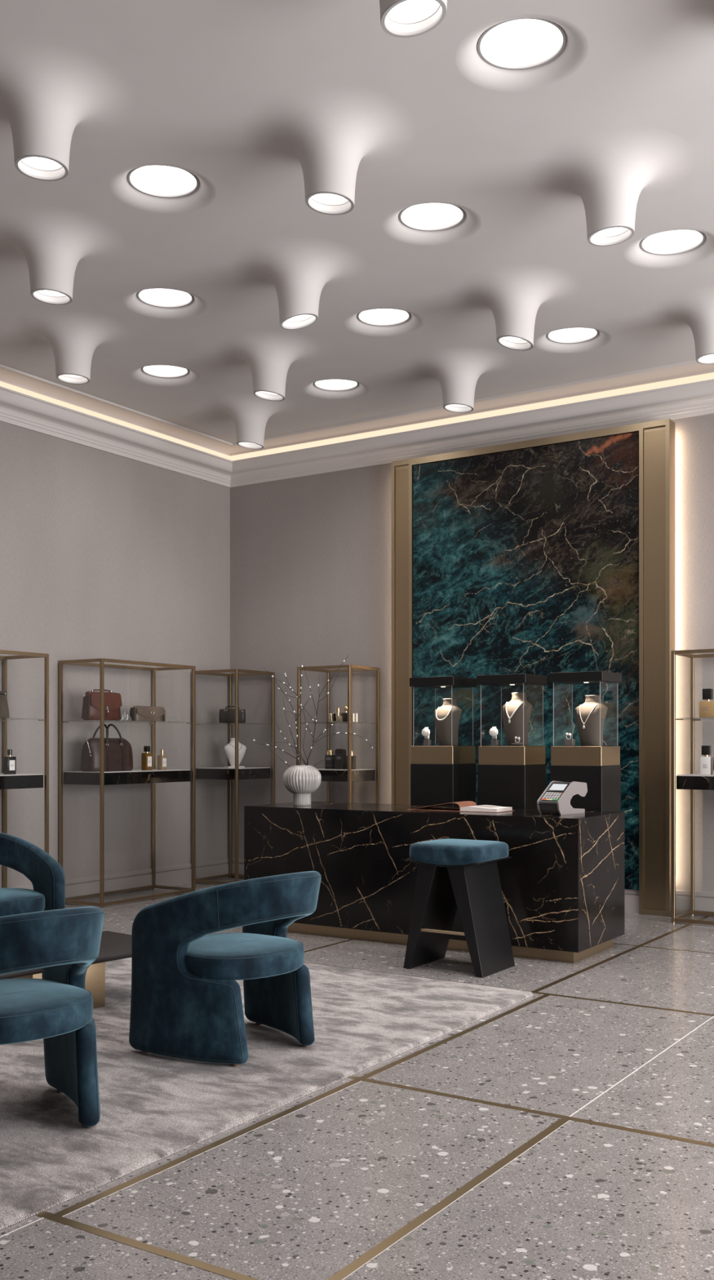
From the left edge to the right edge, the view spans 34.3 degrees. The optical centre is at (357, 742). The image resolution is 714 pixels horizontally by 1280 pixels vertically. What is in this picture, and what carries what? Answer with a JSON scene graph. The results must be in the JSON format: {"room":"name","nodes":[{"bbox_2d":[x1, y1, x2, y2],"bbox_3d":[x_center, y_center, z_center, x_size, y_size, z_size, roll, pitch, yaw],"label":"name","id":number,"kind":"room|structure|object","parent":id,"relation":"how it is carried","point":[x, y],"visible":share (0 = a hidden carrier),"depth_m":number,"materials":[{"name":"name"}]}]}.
{"room":"shop","nodes":[
{"label":"shop","id":0,"kind":"room"},
{"bbox_2d":[0,389,230,888],"bbox_3d":[-4.790,-0.900,6.372,0.200,4.500,13.000,0,0,33],"label":"wall","id":1,"kind":"structure","parent":0,"point":[104,554],"depth_m":10.24,"materials":[{"name":"paint"}]},
{"bbox_2d":[7,858,229,900],"bbox_3d":[-4.699,1.256,6.312,0.018,0.188,12.600,0,0,33],"label":"baseboard","id":2,"kind":"structure","parent":1,"relation":"attached to","point":[181,874],"depth_m":10.53,"materials":[{"name":"grey"}]},
{"bbox_2d":[0,360,713,455],"bbox_3d":[-0.262,-2.898,3.429,10.600,0.052,12.600,0,0,33],"label":"trim","id":3,"kind":"structure","parent":1,"relation":"attached to","point":[10,375],"depth_m":9.94,"materials":[{"name":"white"}]},
{"bbox_2d":[0,0,713,443],"bbox_3d":[-0.262,-2.924,3.429,10.600,0.001,12.600,0,0,33],"label":"ceiling","id":4,"kind":"structure","parent":0,"point":[194,70],"depth_m":6.14,"materials":[{"name":"paint"}]},
{"bbox_2d":[0,204,124,304],"bbox_3d":[-1.772,-2.749,6.707,0.840,0.350,0.840,0,0,33],"label":"recessed light","id":5,"kind":"object","parent":4,"relation":"in","point":[53,242],"visible":1,"depth_m":6.59,"materials":[{"name":"paint"}]},
{"bbox_2d":[0,36,134,181],"bbox_3d":[-1.419,-2.751,5.205,0.840,0.347,0.840,0,0,33],"label":"recessed light","id":6,"kind":"object","parent":4,"relation":"in","point":[53,94],"visible":1,"depth_m":5.09,"materials":[{"name":"paint"}]},
{"bbox_2d":[12,309,132,384],"bbox_3d":[-2.018,-2.750,8.220,0.840,0.348,0.840,0,0,33],"label":"recessed light","id":7,"kind":"object","parent":4,"relation":"in","point":[73,336],"visible":1,"depth_m":8.10,"materials":[{"name":"paint"}]},
{"bbox_2d":[109,163,216,213],"bbox_3d":[-1.025,-2.952,6.123,0.560,0.056,0.560,0,0,33],"label":"recessed light","id":8,"kind":"object","parent":4,"relation":"in","point":[156,188],"visible":0.93,"depth_m":6.19,"materials":[{"name":"paint"}]},
{"bbox_2d":[122,287,207,319],"bbox_3d":[-1.280,-2.952,7.720,0.560,0.056,0.560,0,0,33],"label":"recessed light","id":9,"kind":"object","parent":4,"relation":"in","point":[161,303],"visible":0.84,"depth_m":7.81,"materials":[{"name":"paint"}]},
{"bbox_2d":[129,364,200,386],"bbox_3d":[-1.531,-2.952,9.238,0.560,0.056,0.560,0,0,33],"label":"recessed light","id":10,"kind":"object","parent":4,"relation":"in","point":[164,375],"visible":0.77,"depth_m":9.34,"materials":[{"name":"paint"}]},
{"bbox_2d":[202,391,297,448],"bbox_3d":[-0.929,-2.745,10.062,0.840,0.358,0.840,0,0,33],"label":"recessed light","id":11,"kind":"object","parent":4,"relation":"in","point":[250,414],"visible":0.98,"depth_m":9.94,"materials":[{"name":"paint"}]},
{"bbox_2d":[213,329,324,400],"bbox_3d":[-0.655,-2.744,8.620,0.840,0.361,0.840,0,0,33],"label":"recessed light","id":12,"kind":"object","parent":4,"relation":"in","point":[268,355],"visible":1,"depth_m":8.50,"materials":[{"name":"paint"}]},
{"bbox_2d":[231,236,366,329],"bbox_3d":[-0.356,-2.740,7.103,0.840,0.369,0.840,0,0,33],"label":"recessed light","id":13,"kind":"object","parent":4,"relation":"in","point":[299,268],"visible":1,"depth_m":6.98,"materials":[{"name":"paint"}]},
{"bbox_2d":[243,83,416,215],"bbox_3d":[-0.131,-2.747,5.546,0.840,0.354,0.840,0,0,33],"label":"recessed light","id":14,"kind":"object","parent":4,"relation":"in","point":[331,133],"visible":1,"depth_m":5.43,"materials":[{"name":"paint"}]},
{"bbox_2d":[302,378,369,399],"bbox_3d":[-0.173,-2.952,9.590,0.560,0.056,0.560,0,0,33],"label":"recessed light","id":15,"kind":"object","parent":4,"relation":"in","point":[331,388],"visible":0.9,"depth_m":9.70,"materials":[{"name":"paint"}]},
{"bbox_2d":[343,307,424,337],"bbox_3d":[0.187,-2.952,8.066,0.560,0.056,0.560,0,0,33],"label":"recessed light","id":16,"kind":"object","parent":4,"relation":"in","point":[379,322],"visible":0.81,"depth_m":8.16,"materials":[{"name":"paint"}]},
{"bbox_2d":[379,0,447,37],"bbox_3d":[0.201,-2.743,4.118,0.840,0.362,0.840,0,0,33],"label":"recessed light","id":17,"kind":"object","parent":4,"relation":"in","point":[398,18],"visible":1,"depth_m":4.18,"materials":[{"name":"paint"}]},
{"bbox_2d":[382,201,481,245],"bbox_3d":[0.423,-2.952,6.534,0.560,0.056,0.560,0,0,33],"label":"recessed light","id":18,"kind":"object","parent":4,"relation":"in","point":[425,223],"visible":0.96,"depth_m":6.61,"materials":[{"name":"paint"}]},
{"bbox_2d":[404,345,512,413],"bbox_3d":[0.784,-2.747,8.941,0.840,0.355,0.840,0,0,33],"label":"recessed light","id":19,"kind":"object","parent":4,"relation":"in","point":[458,370],"visible":1,"depth_m":8.82,"materials":[{"name":"paint"}]},
{"bbox_2d":[451,263,580,350],"bbox_3d":[1.022,-2.740,7.483,0.840,0.369,0.840,0,0,33],"label":"recessed light","id":20,"kind":"object","parent":4,"relation":"in","point":[514,294],"visible":1,"depth_m":7.36,"materials":[{"name":"paint"}]},
{"bbox_2d":[455,13,588,92],"bbox_3d":[0.700,-2.952,4.922,0.560,0.056,0.560,0,0,33],"label":"recessed light","id":21,"kind":"object","parent":4,"relation":"in","point":[521,52],"visible":1,"depth_m":4.97,"materials":[{"name":"paint"}]},
{"bbox_2d":[533,327,612,353],"bbox_3d":[1.571,-2.952,8.427,0.560,0.056,0.560,0,0,33],"label":"recessed light","id":22,"kind":"object","parent":4,"relation":"in","point":[569,340],"visible":0.8,"depth_m":8.53,"materials":[{"name":"paint"}]},
{"bbox_2d":[529,126,695,246],"bbox_3d":[1.296,-2.748,5.904,0.840,0.352,0.840,0,0,33],"label":"recessed light","id":23,"kind":"object","parent":4,"relation":"in","point":[605,171],"visible":1,"depth_m":5.79,"materials":[{"name":"paint"}]},
{"bbox_2d":[624,228,713,268],"bbox_3d":[1.872,-2.952,6.863,0.560,0.056,0.560,0,0,33],"label":"recessed light","id":24,"kind":"object","parent":4,"relation":"in","point":[677,247],"visible":0.91,"depth_m":6.95,"materials":[{"name":"paint"}]},
{"bbox_2d":[651,284,713,364],"bbox_3d":[2.404,-2.751,7.783,0.840,0.346,0.840,0,0,33],"label":"recessed light","id":25,"kind":"object","parent":4,"relation":"in","point":[693,308],"visible":1,"depth_m":7.69,"materials":[{"name":"paint"}]},
{"bbox_2d":[662,0,713,41],"bbox_3d":[1.593,-2.753,4.430,0.840,0.343,0.840,0,0,33],"label":"recessed light","id":26,"kind":"object","parent":4,"relation":"in","point":[695,18],"visible":1,"depth_m":4.65,"materials":[{"name":"paint"}]},
{"bbox_2d":[0,877,713,1279],"bbox_3d":[-0.262,1.425,3.429,11.000,0.150,13.000,0,0,33],"label":"floor","id":27,"kind":"structure","parent":0,"point":[306,1193],"depth_m":3.75,"materials":[{"name":"stone"}]},
{"bbox_2d":[0,1217,43,1237],"bbox_3d":[-2.476,1.352,0.847,0.005,0.005,5.817,0,0,33],"label":"trim","id":28,"kind":"structure","parent":27,"relation":"on","point":[42,1217],"depth_m":3.22,"materials":[{"name":"grey"}]},
{"bbox_2d":[0,649,48,888],"bbox_3d":[-2.907,0.333,8.596,0.506,2.034,1.153,0,0,33],"label":"display cabinet","id":29,"kind":"object","parent":27,"relation":"on","point":[10,781],"visible":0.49,"depth_m":8.93,"materials":[{"name":"brown metal"}]},
{"bbox_2d":[0,690,8,717],"bbox_3d":[-2.774,-0.288,8.740,0.116,0.209,0.332,0,0,33],"label":"bag","id":30,"kind":"object","parent":29,"relation":"on","point":[4,710],"visible":0.84,"depth_m":8.80,"materials":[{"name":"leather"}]},
{"bbox_2d":[3,749,16,774],"bbox_3d":[-2.662,0.149,8.865,0.057,0.189,0.080,0,0,33],"label":"perfume bottle","id":31,"kind":"object","parent":29,"relation":"on","point":[9,762],"visible":1,"depth_m":8.84,"materials":[{"name":"black glass"}]},
{"bbox_2d":[0,717,38,719],"bbox_3d":[-2.907,-0.179,8.596,0.446,0.008,1.093,0,0,33],"label":"glass shelf","id":32,"kind":"object","parent":29,"relation":"attached to","point":[1,718],"depth_m":8.89,"materials":[{"name":"clear glass"}]},
{"bbox_2d":[0,774,43,789],"bbox_3d":[-2.907,0.300,8.596,0.446,0.100,1.093,0,0,33],"label":"shelf","id":33,"kind":"object","parent":29,"relation":"attached to","point":[6,781],"depth_m":8.75,"materials":[{"name":"black stone"}]},
{"bbox_2d":[58,657,195,908],"bbox_3d":[-1.975,0.333,10.031,0.506,2.034,1.151,0,0,33],"label":"display cabinet","id":34,"kind":"object","parent":27,"relation":"on","point":[101,778],"visible":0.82,"depth_m":9.74,"materials":[{"name":"brown metal"}]},
{"bbox_2d":[81,688,122,719],"bbox_3d":[-2.138,-0.314,9.702,0.142,0.262,0.386,0,0,33],"label":"satchel","id":35,"kind":"object","parent":34,"relation":"on","point":[112,700],"visible":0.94,"depth_m":9.65,"materials":[{"name":"leather"}]},
{"bbox_2d":[80,724,133,771],"bbox_3d":[-2.123,0.043,9.829,0.220,0.401,0.517,0,0,33],"label":"duffel bag","id":36,"kind":"object","parent":34,"relation":"on","point":[117,752],"visible":0.94,"depth_m":9.73,"materials":[{"name":"leather"}]},
{"bbox_2d":[120,711,131,720],"bbox_3d":[-2.002,-0.229,9.951,0.110,0.087,0.064,0,0,-44],"label":"ornament","id":37,"kind":"object","parent":34,"relation":"on","point":[124,718],"visible":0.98,"depth_m":9.94,"materials":[{"name":"white metal"}]},
{"bbox_2d":[63,770,191,785],"bbox_3d":[-1.975,0.300,10.031,0.446,0.100,1.091,0,0,33],"label":"shelf","id":38,"kind":"object","parent":34,"relation":"attached to","point":[101,777],"depth_m":9.69,"materials":[{"name":"black stone"}]},
{"bbox_2d":[71,720,186,723],"bbox_3d":[-1.975,-0.179,10.031,0.446,0.008,1.091,0,0,33],"label":"glass shelf","id":39,"kind":"object","parent":34,"relation":"attached to","point":[93,721],"depth_m":9.96,"materials":[{"name":"clear glass"}]},
{"bbox_2d":[141,746,152,770],"bbox_3d":[-1.839,0.138,10.131,0.064,0.212,0.078,0,0,33],"label":"perfume bottle","id":40,"kind":"object","parent":34,"relation":"on","point":[146,757],"visible":1,"depth_m":10.11,"materials":[{"name":"brown"}]},
{"bbox_2d":[129,705,164,721],"bbox_3d":[-1.833,-0.251,10.146,0.095,0.134,0.388,0,0,33],"label":"clutch bag","id":41,"kind":"object","parent":34,"relation":"on","point":[136,713],"visible":0.98,"depth_m":10.09,"materials":[{"name":"beige leather"}]},
{"bbox_2d":[157,749,167,769],"bbox_3d":[-1.734,0.154,10.294,0.057,0.178,0.072,0,0,33],"label":"perfume bottle","id":42,"kind":"object","parent":34,"relation":"on","point":[162,759],"visible":1,"depth_m":10.27,"materials":[{"name":"beige glass"}]},
{"bbox_2d":[35,1210,259,1279],"bbox_3d":[-0.505,1.351,3.054,10.560,0.005,0.032,0,0,33],"label":"trim","id":43,"kind":"structure","parent":27,"relation":"on","point":[160,1251],"depth_m":3.09,"materials":[{"name":"gold metal"}]},
{"bbox_2d":[195,668,275,884],"bbox_3d":[-1.193,0.333,11.173,0.556,2.034,0.584,0,0,33],"label":"display cabinet","id":44,"kind":"object","parent":27,"relation":"on","point":[236,773],"visible":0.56,"depth_m":11.05,"materials":[{"name":"brown metal"}]},
{"bbox_2d":[218,706,245,723],"bbox_3d":[-1.205,-0.269,11.174,0.260,0.170,0.086,0,0,10],"label":"bag","id":45,"kind":"object","parent":44,"relation":"on","point":[225,716],"visible":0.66,"depth_m":11.14,"materials":[{"name":"brown leather"}]},
{"bbox_2d":[195,768,270,779],"bbox_3d":[-1.193,0.300,11.173,0.496,0.100,0.524,0,0,33],"label":"shelf","id":46,"kind":"object","parent":44,"relation":"attached to","point":[201,773],"depth_m":10.98,"materials":[{"name":"black stone"}]},
{"bbox_2d":[224,737,246,767],"bbox_3d":[-1.176,0.101,11.170,0.232,0.285,0.125,0,0,-32],"label":"bust","id":47,"kind":"object","parent":44,"relation":"on","point":[229,749],"visible":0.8,"depth_m":11.13,"materials":[{"name":"white"}]},
{"bbox_2d":[215,722,259,724],"bbox_3d":[-1.193,-0.179,11.173,0.496,0.008,0.524,0,0,33],"label":"glass shelf","id":48,"kind":"object","parent":44,"relation":"attached to","point":[232,723],"depth_m":11.33,"materials":[{"name":"clear glass"}]},
{"bbox_2d":[0,957,533,1230],"bbox_3d":[-2.101,1.341,5.033,3.868,0.016,5.285,0,0,33],"label":"rug","id":49,"kind":"object","parent":27,"relation":"on","point":[154,1107],"visible":0.68,"depth_m":4.62,"materials":[{"name":"grey carpet"}]},
{"bbox_2d":[0,832,65,916],"bbox_3d":[-2.189,0.936,6.817,0.753,0.794,0.761,0,0,-35],"label":"armchair","id":50,"kind":"object","parent":49,"relation":"on","point":[46,874],"visible":0.58,"depth_m":6.80,"materials":[{"name":"blue fabric"}]},
{"bbox_2d":[0,888,44,916],"bbox_3d":[-2.141,0.929,6.756,0.580,0.118,0.595,0,0,-35],"label":"seat cushion","id":51,"kind":"object","parent":50,"relation":"on","point":[13,901],"depth_m":6.61,"materials":[{"name":"blue fabric"}]},
{"bbox_2d":[0,906,104,1128],"bbox_3d":[-1.188,0.936,3.996,0.753,0.794,0.761,0,0,-43],"label":"armchair","id":52,"kind":"object","parent":49,"relation":"on","point":[56,1008],"visible":1,"depth_m":3.90,"materials":[{"name":"blue fabric"}]},
{"bbox_2d":[0,977,93,1044],"bbox_3d":[-1.244,0.929,4.050,0.580,0.118,0.595,0,0,-43],"label":"seat cushion","id":53,"kind":"object","parent":52,"relation":"on","point":[32,1009],"depth_m":3.92,"materials":[{"name":"blue fabric"}]},
{"bbox_2d":[0,930,131,1008],"bbox_3d":[-1.520,1.191,5.831,0.620,0.283,1.100,0,0,41],"label":"coffee table","id":54,"kind":"object","parent":49,"relation":"on","point":[113,946],"visible":0.34,"depth_m":5.80,"materials":[{"name":"brown metal"}]},
{"bbox_2d":[128,871,321,1066],"bbox_3d":[-0.485,0.936,5.040,0.761,0.794,0.753,0,0,42],"label":"armchair","id":55,"kind":"object","parent":49,"relation":"on","point":[186,1002],"visible":1,"depth_m":4.84,"materials":[{"name":"blue fabric"}]},
{"bbox_2d":[184,932,304,980],"bbox_3d":[-0.546,0.929,5.089,0.595,0.118,0.580,0,0,42],"label":"seat cushion","id":56,"kind":"object","parent":55,"relation":"on","point":[233,956],"depth_m":4.87,"materials":[{"name":"blue fabric"}]},
{"bbox_2d":[54,994,550,1217],"bbox_3d":[0.082,1.351,4.743,0.032,0.005,3.440,0,0,33],"label":"trim","id":57,"kind":"structure","parent":27,"relation":"on","point":[141,1177],"depth_m":4.12,"materials":[{"name":"gold metal"}]},
{"bbox_2d":[304,938,355,952],"bbox_3d":[0.385,1.351,8.567,0.026,0.005,3.239,0,0,33],"label":"trim","id":58,"kind":"structure","parent":27,"relation":"in","point":[351,939],"depth_m":7.68,"materials":[{"name":"gold metal"}]},
{"bbox_2d":[297,664,379,803],"bbox_3d":[-0.169,0.333,10.559,0.576,2.034,0.498,0,0,33],"label":"display cabinet","id":59,"kind":"object","parent":27,"relation":"on","point":[349,775],"visible":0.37,"depth_m":10.49,"materials":[{"name":"brown metal"}]},
{"bbox_2d":[324,750,334,768],"bbox_3d":[-0.245,0.158,10.591,0.084,0.172,0.060,0,0,33],"label":"black flacon","id":60,"kind":"object","parent":59,"relation":"on","point":[329,763],"visible":0.96,"depth_m":10.57,"materials":[{"name":"black glass"}]},
{"bbox_2d":[335,707,340,721],"bbox_3d":[-0.174,-0.249,10.521,0.046,0.131,0.046,0,0,33],"label":"tube","id":61,"kind":"object","parent":59,"relation":"on","point":[337,709],"visible":0.95,"depth_m":10.50,"materials":[{"name":"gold metal"}]},
{"bbox_2d":[317,721,362,724],"bbox_3d":[-0.169,-0.179,10.559,0.516,0.008,0.438,0,0,33],"label":"glass shelf","id":62,"kind":"object","parent":59,"relation":"attached to","point":[326,722],"depth_m":10.42,"materials":[{"name":"clear glass"}]},
{"bbox_2d":[334,748,346,768],"bbox_3d":[-0.149,0.151,10.529,0.094,0.184,0.057,0,0,33],"label":"black flacon","id":63,"kind":"object","parent":59,"relation":"on","point":[340,754],"visible":0.99,"depth_m":10.50,"materials":[{"name":"black glass"}]},
{"bbox_2d":[341,705,347,721],"bbox_3d":[-0.099,-0.260,10.523,0.090,0.152,0.052,0,0,33],"label":"perfume bottle","id":64,"kind":"object","parent":59,"relation":"on","point":[345,708],"visible":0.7,"depth_m":10.51,"materials":[{"name":"black"}]},
{"bbox_2d":[318,769,375,782],"bbox_3d":[-0.169,0.300,10.559,0.516,0.100,0.438,0,0,33],"label":"shelf","id":65,"kind":"object","parent":59,"relation":"attached to","point":[328,775],"depth_m":10.34,"materials":[{"name":"black stone"}]},
{"bbox_2d":[346,751,355,768],"bbox_3d":[-0.054,0.161,10.467,0.070,0.166,0.057,0,0,33],"label":"black flacon","id":66,"kind":"object","parent":59,"relation":"on","point":[353,757],"visible":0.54,"depth_m":10.45,"materials":[{"name":"black glass"}]},
{"bbox_2d":[351,713,358,721],"bbox_3d":[-0.024,-0.222,10.448,0.066,0.077,0.064,0,0,33],"label":"pot","id":67,"kind":"object","parent":59,"relation":"on","point":[354,716],"visible":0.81,"depth_m":10.42,"materials":[{"name":"beige"}]},
{"bbox_2d":[244,801,625,963],"bbox_3d":[0.477,0.905,8.029,2.573,0.889,0.800,0,0,33],"label":"reception desk","id":68,"kind":"object","parent":27,"relation":"on","point":[562,882],"visible":0.8,"depth_m":7.62,"materials":[{"name":"black stone"}]},
{"bbox_2d":[283,764,321,805],"bbox_3d":[-0.402,0.314,8.469,0.280,0.294,0.280,0,0,33],"label":"vase","id":69,"kind":"object","parent":68,"relation":"on","point":[302,780],"visible":1,"depth_m":8.38,"materials":[{"name":"ceramic"}]},
{"bbox_2d":[263,665,311,765],"bbox_3d":[-0.504,-0.157,8.479,0.358,0.818,0.074,0,0,0],"label":"branch","id":70,"kind":"object","parent":69,"relation":"in","point":[302,665],"visible":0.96,"depth_m":8.48,"materials":[{"name":"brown plant"}]},
{"bbox_2d":[275,723,306,765],"bbox_3d":[-0.479,0.056,8.451,0.234,0.391,0.090,0,0,-9],"label":"branch","id":71,"kind":"object","parent":69,"relation":"in","point":[289,744],"visible":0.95,"depth_m":8.46,"materials":[{"name":"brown plant"}]},
{"bbox_2d":[297,655,373,765],"bbox_3d":[-0.155,-0.195,8.466,0.558,0.894,0.107,0,0,-8],"label":"branch","id":72,"kind":"object","parent":69,"relation":"in","point":[313,743],"visible":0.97,"depth_m":8.46,"materials":[{"name":"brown plant"}]},
{"bbox_2d":[407,800,512,813],"bbox_3d":[0.703,0.432,7.865,0.680,0.057,0.266,0,0,31],"label":"book","id":73,"kind":"object","parent":68,"relation":"on","point":[466,806],"visible":1,"depth_m":7.76,"materials":[{"name":"paper"}]},
{"bbox_2d":[475,804,497,807],"bbox_3d":[0.868,0.430,7.785,0.135,0.007,0.145,0,0,31],"label":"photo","id":74,"kind":"object","parent":73,"relation":"on","point":[481,806],"depth_m":7.77},
{"bbox_2d":[537,781,587,814],"bbox_3d":[1.333,0.357,7.508,0.168,0.209,0.332,0,0,44],"label":"card terminal","id":75,"kind":"object","parent":68,"relation":"on","point":[557,797],"visible":1,"depth_m":7.44,"materials":[{"name":"grey plastic"}]},
{"bbox_2d":[409,675,477,806],"bbox_3d":[0.653,0.432,8.738,0.374,1.835,0.380,0,0,33],"label":"display case","id":76,"kind":"object","parent":27,"relation":"on","point":[440,774],"visible":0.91,"depth_m":8.60,"materials":[{"name":"black paint"}]},
{"bbox_2d":[423,739,431,745],"bbox_3d":[0.531,0.003,8.734,0.044,0.043,0.044,0,0,33],"label":"block","id":77,"kind":"object","parent":76,"relation":"on","point":[426,742],"visible":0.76,"depth_m":8.72,"materials":[{"name":"grey fabric"}]},
{"bbox_2d":[422,727,430,739],"bbox_3d":[0.526,-0.068,8.727,0.065,0.092,0.091,0,0,16],"label":"wristwatch","id":78,"kind":"object","parent":77,"relation":"on","point":[426,731],"visible":1,"depth_m":8.69,"materials":[{"name":"white metal"}]},
{"bbox_2d":[434,698,462,745],"bbox_3d":[0.675,-0.152,8.709,0.163,0.353,0.239,0,0,-15],"label":"bust","id":79,"kind":"object","parent":76,"relation":"on","point":[443,728],"visible":0.98,"depth_m":8.64,"materials":[{"name":"beige fabric"}]},
{"bbox_2d":[326,1118,569,1279],"bbox_3d":[-1.276,1.351,1.030,0.032,0.005,7.430,0,0,33],"label":"trim","id":80,"kind":"structure","parent":27,"relation":"on","point":[352,1267],"depth_m":3.36,"materials":[{"name":"gold metal"}]},
{"bbox_2d":[342,1120,570,1279],"bbox_3d":[-1.262,1.352,1.019,0.002,0.005,7.428,0,0,33],"label":"trim","id":81,"kind":"structure","parent":27,"relation":"on","point":[570,1120],"depth_m":3.36,"materials":[{"name":"grey"}]},
{"bbox_2d":[403,838,515,977],"bbox_3d":[0.616,0.972,6.955,0.530,0.756,0.468,0,0,33],"label":"bar stool","id":82,"kind":"object","parent":27,"relation":"on","point":[463,874],"visible":1,"depth_m":6.84,"materials":[{"name":"black wood"}]},
{"bbox_2d":[409,838,508,865],"bbox_3d":[0.616,0.656,6.955,0.488,0.124,0.468,0,0,33],"label":"seat cushion","id":83,"kind":"object","parent":82,"relation":"on","point":[446,851],"depth_m":6.79,"materials":[{"name":"blue fabric"}]},
{"bbox_2d":[306,962,713,1016],"bbox_3d":[1.386,1.351,5.966,10.560,0.005,0.032,0,0,33],"label":"trim","id":84,"kind":"structure","parent":27,"relation":"on","point":[603,1001],"depth_m":6.03,"materials":[{"name":"gold metal"}]},
{"bbox_2d":[476,673,547,808],"bbox_3d":[1.131,0.432,8.428,0.385,1.835,0.380,0,0,33],"label":"display case","id":85,"kind":"object","parent":27,"relation":"on","point":[514,776],"visible":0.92,"depth_m":8.29,"materials":[{"name":"black paint"}]},
{"bbox_2d":[491,739,498,745],"bbox_3d":[1.005,0.003,8.426,0.044,0.043,0.044,0,0,33],"label":"block","id":86,"kind":"object","parent":85,"relation":"on","point":[494,742],"visible":1,"depth_m":8.41,"materials":[{"name":"grey fabric"}]},
{"bbox_2d":[489,726,498,739],"bbox_3d":[1.000,-0.068,8.419,0.065,0.092,0.091,0,0,16],"label":"wristwatch","id":87,"kind":"object","parent":86,"relation":"on","point":[494,731],"visible":1,"depth_m":8.38,"materials":[{"name":"white metal"}]},
{"bbox_2d":[502,692,533,745],"bbox_3d":[1.153,-0.168,8.398,0.163,0.384,0.245,0,0,-15],"label":"bust","id":88,"kind":"object","parent":85,"relation":"on","point":[515,728],"visible":0.96,"depth_m":8.33,"materials":[{"name":"beige fabric"}]},
{"bbox_2d":[505,701,524,723],"bbox_3d":[1.123,-0.216,8.362,0.081,0.160,0.162,0,0,-43],"label":"necklace","id":89,"kind":"object","parent":88,"relation":"hanging from","point":[520,704],"visible":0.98,"depth_m":8.33,"materials":[{"name":"white"}]},
{"bbox_2d":[347,1075,713,1146],"bbox_3d":[0.373,1.351,4.407,10.560,0.005,0.032,0,0,33],"label":"trim","id":90,"kind":"structure","parent":27,"relation":"on","point":[689,1140],"depth_m":4.21,"materials":[{"name":"gold metal"}]},
{"bbox_2d":[391,418,675,916],"bbox_3d":[1.404,-0.579,9.704,2.520,3.857,0.148,0,0,33],"label":"panel","id":91,"kind":"object","parent":27,"relation":"on","point":[542,557],"visible":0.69,"depth_m":9.52,"materials":[{"name":"stone"}]},
{"bbox_2d":[549,671,622,811],"bbox_3d":[1.606,0.432,8.119,0.389,1.835,0.380,0,0,33],"label":"display case","id":92,"kind":"object","parent":27,"relation":"on","point":[597,766],"visible":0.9,"depth_m":7.96,"materials":[{"name":"black paint"}]},
{"bbox_2d":[564,739,575,746],"bbox_3d":[1.496,0.002,8.113,0.056,0.045,0.056,0,0,33],"label":"block","id":93,"kind":"object","parent":92,"relation":"on","point":[567,742],"visible":1,"depth_m":8.09,"materials":[{"name":"grey fabric"}]},
{"bbox_2d":[575,695,608,746],"bbox_3d":[1.628,-0.152,8.090,0.163,0.353,0.239,0,0,-15],"label":"bust","id":94,"kind":"object","parent":92,"relation":"on","point":[589,735],"visible":0.96,"depth_m":8.03,"materials":[{"name":"beige fabric"}]},
{"bbox_2d":[533,915,709,991],"bbox_3d":[1.844,1.351,7.619,0.032,0.005,3.239,0,0,33],"label":"trim","id":95,"kind":"structure","parent":27,"relation":"on","point":[706,917],"depth_m":7.21,"materials":[{"name":"gold metal"}]},
{"bbox_2d":[568,1016,713,1116],"bbox_3d":[1.264,1.352,4.937,0.005,0.005,1.827,0,0,33],"label":"trim","id":96,"kind":"structure","parent":27,"relation":"on","point":[713,1016],"depth_m":4.76,"materials":[{"name":"grey"}]},
{"bbox_2d":[613,942,713,953],"bbox_3d":[3.582,1.351,6.555,7.520,0.005,0.022,0,0,33],"label":"trim","id":97,"kind":"structure","parent":27,"relation":"on","point":[614,943],"depth_m":7.56,"materials":[{"name":"gold metal"}]},
{"bbox_2d":[671,648,713,924],"bbox_3d":[2.962,0.333,8.524,1.151,2.034,0.498,0,0,33],"label":"display cabinet","id":98,"kind":"object","parent":27,"relation":"on","point":[692,781],"visible":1,"depth_m":8.63,"materials":[{"name":"brown metal"}]},
{"bbox_2d":[676,775,713,790],"bbox_3d":[2.962,0.300,8.524,1.091,0.100,0.438,0,0,33],"label":"shelf","id":99,"kind":"object","parent":98,"relation":"attached to","point":[683,782],"depth_m":8.56,"materials":[{"name":"black stone"}]},
{"bbox_2d":[678,717,713,719],"bbox_3d":[2.962,-0.179,8.524,1.091,0.008,0.438,0,0,33],"label":"glass shelf","id":100,"kind":"object","parent":98,"relation":"attached to","point":[691,718],"depth_m":8.68,"materials":[{"name":"clear glass"}]},
{"bbox_2d":[700,745,712,774],"bbox_3d":[2.619,0.134,8.671,0.076,0.219,0.056,0,0,33],"label":"perfume bottle","id":101,"kind":"object","parent":98,"relation":"on","point":[706,762],"visible":1,"depth_m":8.65,"materials":[{"name":"grey glass"}]},
{"bbox_2d":[699,688,713,717],"bbox_3d":[2.629,-0.292,8.664,0.118,0.217,0.064,0,0,33],"label":"perfume bottle","id":102,"kind":"object","parent":98,"relation":"on","point":[706,708],"visible":1,"depth_m":8.64,"materials":[{"name":"brown glass"}]},
{"bbox_2d":[230,372,713,892],"bbox_3d":[3.309,-0.900,8.742,10.800,4.500,0.200,0,0,33],"label":"wall","id":103,"kind":"structure","parent":0,"point":[311,556],"depth_m":10.90,"materials":[{"name":"paint"}]},
{"bbox_2d":[0,378,713,487],"bbox_3d":[-0.262,-2.661,3.429,10.600,0.218,12.600,0,0,33],"label":"trim","id":104,"kind":"structure","parent":103,"relation":"attached to","point":[695,398],"depth_m":9.99,"materials":[{"name":"white paint"}]},
{"bbox_2d":[0,372,713,460],"bbox_3d":[-0.262,-2.825,3.429,10.596,0.086,12.598,0,0,33],"label":"light strip","id":105,"kind":"object","parent":103,"relation":"attached to","point":[707,376],"visible":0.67,"depth_m":10.07,"materials":[{"name":"white plastic"}]},
{"bbox_2d":[231,858,713,916],"bbox_3d":[3.166,1.256,8.705,10.600,0.188,0.018,0,0,33],"label":"baseboard","id":106,"kind":"structure","parent":103,"relation":"attached to","point":[704,900],"depth_m":9.06,"materials":[{"name":"grey"}]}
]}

